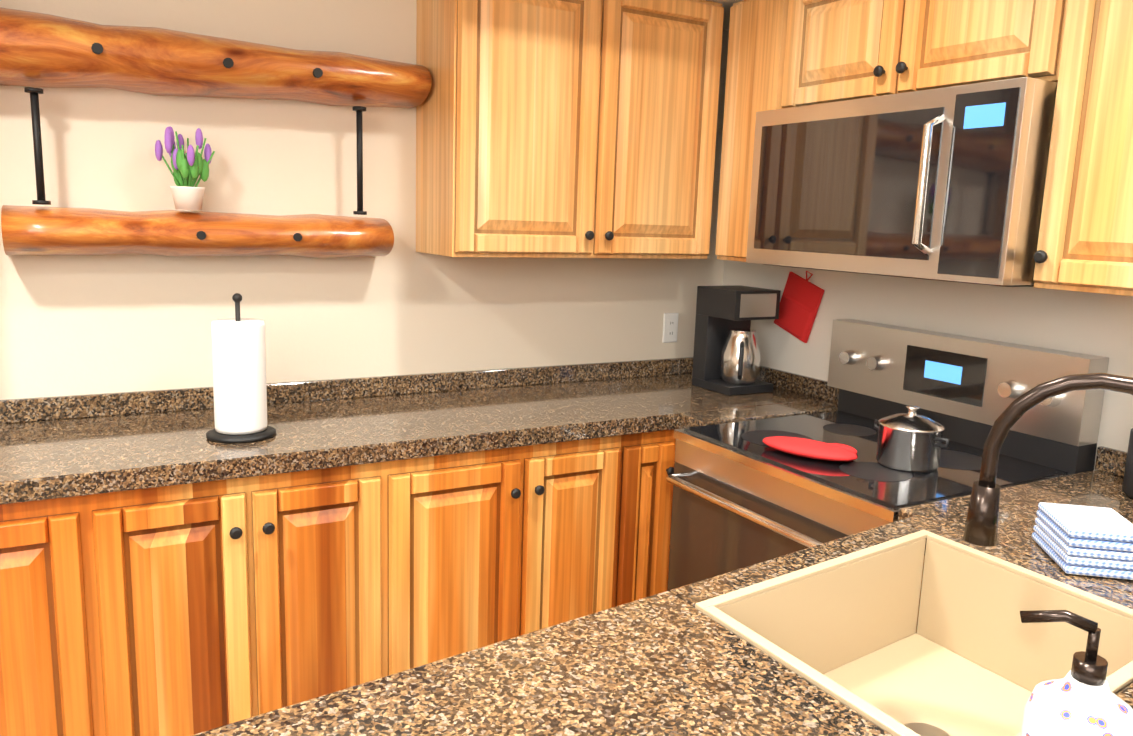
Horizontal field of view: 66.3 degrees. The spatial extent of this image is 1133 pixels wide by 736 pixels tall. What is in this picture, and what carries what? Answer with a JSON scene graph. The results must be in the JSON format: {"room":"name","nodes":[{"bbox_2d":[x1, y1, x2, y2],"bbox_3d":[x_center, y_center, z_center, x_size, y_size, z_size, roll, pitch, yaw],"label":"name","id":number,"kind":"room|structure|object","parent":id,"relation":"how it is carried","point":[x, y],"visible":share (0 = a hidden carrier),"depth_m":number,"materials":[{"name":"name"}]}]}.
{"room":"kitchen","nodes":[
{"label":"kitchen","id":0,"kind":"room"},
{"bbox_2d":[0,0,728,399],"bbox_3d":[-0.151,-0.308,3.056,7.500,2.520,0.120,-4,11,-29],"label":"wall","id":1,"kind":"structure","parent":0,"point":[100,324],"depth_m":2.54,"materials":[{"name":"beige paint"}]},
{"bbox_2d":[1,205,393,257],"bbox_3d":[-0.972,-0.368,2.391,0.975,0.129,0.178,-4,11,-29],"label":"shelf","id":2,"kind":"object","parent":1,"relation":"attached to","point":[33,230],"visible":0.94,"depth_m":2.31,"materials":[{"name":"brown wood"}]},
{"bbox_2d":[24,87,50,204],"bbox_3d":[-1.312,-0.548,2.152,0.039,0.280,0.039,-8,14,-44],"label":"pipe","id":3,"kind":"object","parent":2,"relation":"on","point":[37,139],"depth_m":2.15,"materials":[{"name":"black metal"}]},
{"bbox_2d":[155,126,214,209],"bbox_3d":[-1.018,-0.535,2.322,0.147,0.217,0.115,-4,11,-29],"label":"potted plant","id":4,"kind":"object","parent":2,"relation":"on","point":[190,166],"visible":1,"depth_m":2.31,"materials":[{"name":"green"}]},
{"bbox_2d":[352,106,366,214],"bbox_3d":[-0.607,-0.607,2.547,0.039,0.308,0.039,-8,14,-44],"label":"pipe","id":5,"kind":"object","parent":2,"relation":"on","point":[359,109],"depth_m":2.54,"materials":[{"name":"black metal"}]},
{"bbox_2d":[0,7,431,107],"bbox_3d":[-0.957,-0.805,2.309,1.200,0.182,0.188,-4,11,-29],"label":"shelf","id":6,"kind":"object","parent":1,"relation":"attached to","point":[43,50],"visible":1,"depth_m":2.24,"materials":[{"name":"brown wood"}]},
{"bbox_2d":[416,0,723,258],"bbox_3d":[0.027,-0.778,2.783,0.937,0.830,0.362,-4,11,-29],"label":"upper cabinet","id":7,"kind":"object","parent":1,"relation":"attached to","point":[566,128],"visible":1,"depth_m":2.63,"materials":[{"name":"brown wood"}]},
{"bbox_2d":[662,313,678,342],"bbox_3d":[0.401,-0.153,3.329,0.070,0.114,0.007,-4,11,-29],"label":"electrical outlet","id":8,"kind":"object","parent":1,"relation":"attached to","point":[670,326],"visible":1,"depth_m":3.32,"materials":[{"name":"white plastic"}]},
{"bbox_2d":[707,0,742,29],"bbox_3d":[-0.915,-1.257,1.959,3.999,0.326,0.690,-4,11,-29],"label":"soffit","id":9,"kind":"structure","parent":0,"point":[727,4],"depth_m":2.87,"materials":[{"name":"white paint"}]},
{"bbox_2d":[723,260,1132,469],"bbox_3d":[1.755,0.013,1.572,0.120,2.520,4.400,-4,11,-29],"label":"wall","id":10,"kind":"structure","parent":0,"point":[1095,324],"depth_m":2.51,"materials":[{"name":"white paint"}]},
{"bbox_2d":[715,0,788,261],"bbox_3d":[0.720,-0.767,2.854,0.328,0.830,0.272,-4,11,-29],"label":"upper cabinet","id":11,"kind":"object","parent":10,"relation":"attached to","point":[756,54],"visible":0.44,"depth_m":2.78,"materials":[{"name":"brown wood"}]},
{"bbox_2d":[774,271,824,342],"bbox_3d":[0.814,-0.219,3.056,0.020,0.251,0.223,-4,11,-29],"label":"pot holder","id":12,"kind":"object","parent":10,"relation":"attached to","point":[801,299],"visible":1,"depth_m":3.04,"materials":[{"name":"red fabric"}]},
{"bbox_2d":[781,0,1067,107],"bbox_3d":[0.994,-0.898,2.321,0.362,0.371,0.860,-4,11,-29],"label":"upper cabinet","id":13,"kind":"object","parent":10,"relation":"attached to","point":[839,50],"visible":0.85,"depth_m":2.22,"materials":[{"name":"brown wood"}]},
{"bbox_2d":[746,77,1057,286],"bbox_3d":[0.932,-0.485,2.365,0.473,0.455,0.860,-4,11,-29],"label":"microwave","id":14,"kind":"object","parent":13,"relation":"attached to","point":[944,184],"visible":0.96,"depth_m":2.14,"materials":[{"name":"silver metal"}]},
{"bbox_2d":[1033,0,1132,295],"bbox_3d":[1.322,-0.560,1.778,0.362,0.830,0.497,-4,11,-29],"label":"upper cabinet","id":15,"kind":"object","parent":10,"relation":"attached to","point":[1085,240],"visible":1,"depth_m":1.85,"materials":[{"name":"brown wood"}]},
{"bbox_3d":[0.921,1.334,1.344,7.740,0.060,4.640,-4,11,-29],"label":"floor","id":16,"kind":"structure","parent":0,"visible":0},
{"bbox_2d":[0,491,143,735],"bbox_3d":[-1.582,0.674,2.010,0.993,0.848,0.571,-4,11,-29],"label":"base cabinet","id":17,"kind":"object","parent":16,"relation":"on","point":[70,666],"depth_m":1.93,"materials":[{"name":"brown wood"}]},
{"bbox_2d":[0,357,838,504],"bbox_3d":[-0.775,0.162,2.298,3.578,0.112,0.709,-4,11,-29],"label":"countertop","id":18,"kind":"structure","parent":17,"relation":"on","point":[54,447],"depth_m":2.44,"materials":[{"name":"stone"}]},
{"bbox_2d":[206,293,275,442],"bbox_3d":[-0.835,-0.008,2.215,0.170,0.367,0.170,-4,11,-29],"label":"paper towel holder","id":19,"kind":"object","parent":18,"relation":"on","point":[239,376],"visible":1,"depth_m":2.17,"materials":[{"name":"white paper"}]},
{"bbox_2d":[692,285,780,395],"bbox_3d":[0.608,-0.101,3.060,0.200,0.358,0.248,-4,11,-29],"label":"coffee maker","id":20,"kind":"object","parent":18,"relation":"on","point":[726,357],"visible":1,"depth_m":3.02,"materials":[{"name":"black plastic"}]},
{"bbox_2d":[128,458,419,735],"bbox_3d":[-0.917,0.631,2.386,0.823,0.848,0.571,-4,11,-29],"label":"base cabinet","id":21,"kind":"object","parent":16,"relation":"on","point":[190,609],"depth_m":2.15,"materials":[{"name":"brown wood"}]},
{"bbox_2d":[420,443,551,665],"bbox_3d":[-0.446,0.601,2.652,0.540,0.848,0.571,-4,11,-29],"label":"base cabinet","id":22,"kind":"object","parent":16,"relation":"on","point":[486,516],"depth_m":2.43,"materials":[{"name":"brown wood"}]},
{"bbox_2d":[548,432,651,626],"bbox_3d":[-0.124,0.580,2.834,0.469,0.848,0.571,-4,11,-29],"label":"base cabinet","id":23,"kind":"object","parent":16,"relation":"on","point":[600,485],"depth_m":2.61,"materials":[{"name":"brown wood"}]},
{"bbox_2d":[644,429,675,597],"bbox_3d":[0.076,0.567,2.947,0.260,0.848,0.571,-4,11,-29],"label":"base cabinet","id":24,"kind":"object","parent":16,"relation":"on","point":[661,454],"depth_m":2.72,"materials":[{"name":"brown wood"}]},
{"bbox_2d":[666,319,1108,590],"bbox_3d":[0.776,0.512,2.413,0.803,1.185,0.830,-4,11,-29],"label":"range","id":25,"kind":"object","parent":16,"relation":"on","point":[744,495],"visible":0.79,"depth_m":2.32,"materials":[{"name":"silver metal"}]},
{"bbox_2d":[762,436,857,460],"bbox_3d":[0.641,0.207,2.254,0.182,0.036,0.244,-4,11,-29],"label":"oven mitt","id":26,"kind":"object","parent":25,"relation":"on","point":[810,448],"visible":1,"depth_m":2.21,"materials":[{"name":"red fabric"}]},
{"bbox_2d":[874,405,948,472],"bbox_3d":[0.861,0.170,2.174,0.158,0.152,0.221,-4,11,-29],"label":"cooking pot","id":27,"kind":"object","parent":25,"relation":"on","point":[911,441],"visible":1,"depth_m":2.12,"materials":[{"name":"silver metal"}]},
{"bbox_2d":[916,556,924,631],"bbox_3d":[0.603,0.877,1.254,2.320,0.847,0.938,-5,12,-36],"label":"base cabinet","id":28,"kind":"object","parent":16,"relation":"on","point":[920,594],"depth_m":1.76,"materials":[{"name":"brown wood"}]},
{"bbox_2d":[191,446,1132,735],"bbox_3d":[0.629,0.410,1.134,2.424,0.112,1.062,-5,12,-36],"label":"countertop","id":29,"kind":"structure","parent":28,"relation":"on","point":[675,662],"depth_m":1.12,"materials":[{"name":"stone"}]},
{"bbox_2d":[695,530,1132,735],"bbox_3d":[0.565,0.482,1.331,0.619,0.210,0.553,-4,11,-29],"label":"sink","id":30,"kind":"object","parent":29,"relation":"in","point":[973,655],"visible":0.85,"depth_m":1.52,"materials":[{"name":"beige"}]},
{"bbox_2d":[962,373,1132,546],"bbox_3d":[0.738,0.204,1.195,0.228,0.401,0.277,-4,11,-29],"label":"faucet","id":31,"kind":"object","parent":29,"relation":"on","point":[981,525],"visible":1,"depth_m":1.22,"materials":[{"name":"brown metal"}]},
{"bbox_2d":[1032,502,1132,579],"bbox_3d":[0.946,0.309,1.571,0.130,0.078,0.180,4,10,10],"label":"dish towel","id":32,"kind":"object","parent":29,"relation":"on","point":[1083,540],"visible":1,"depth_m":1.50,"materials":[{"name":"white fabric"}]},
{"bbox_2d":[1122,428,1132,498],"bbox_3d":[1.335,0.092,1.930,0.128,0.410,0.156,-4,11,-29],"label":"utensil crock","id":33,"kind":"object","parent":29,"relation":"on","point":[1127,487],"visible":1,"depth_m":1.95,"materials":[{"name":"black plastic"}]},
{"bbox_3d":[0.483,0.455,0.840,0.166,0.011,0.166,-4,11,-29],"label":"soap tray","id":34,"kind":"object","parent":29,"relation":"on","visible":0},
{"bbox_2d":[1020,610,1132,735],"bbox_3d":[0.485,0.340,0.823,0.096,0.228,0.101,-4,11,-29],"label":"soap dispenser","id":35,"kind":"object","parent":34,"relation":"on","point":[1080,699],"visible":1,"depth_m":0.80,"materials":[{"name":"ceramic"}]}
]}

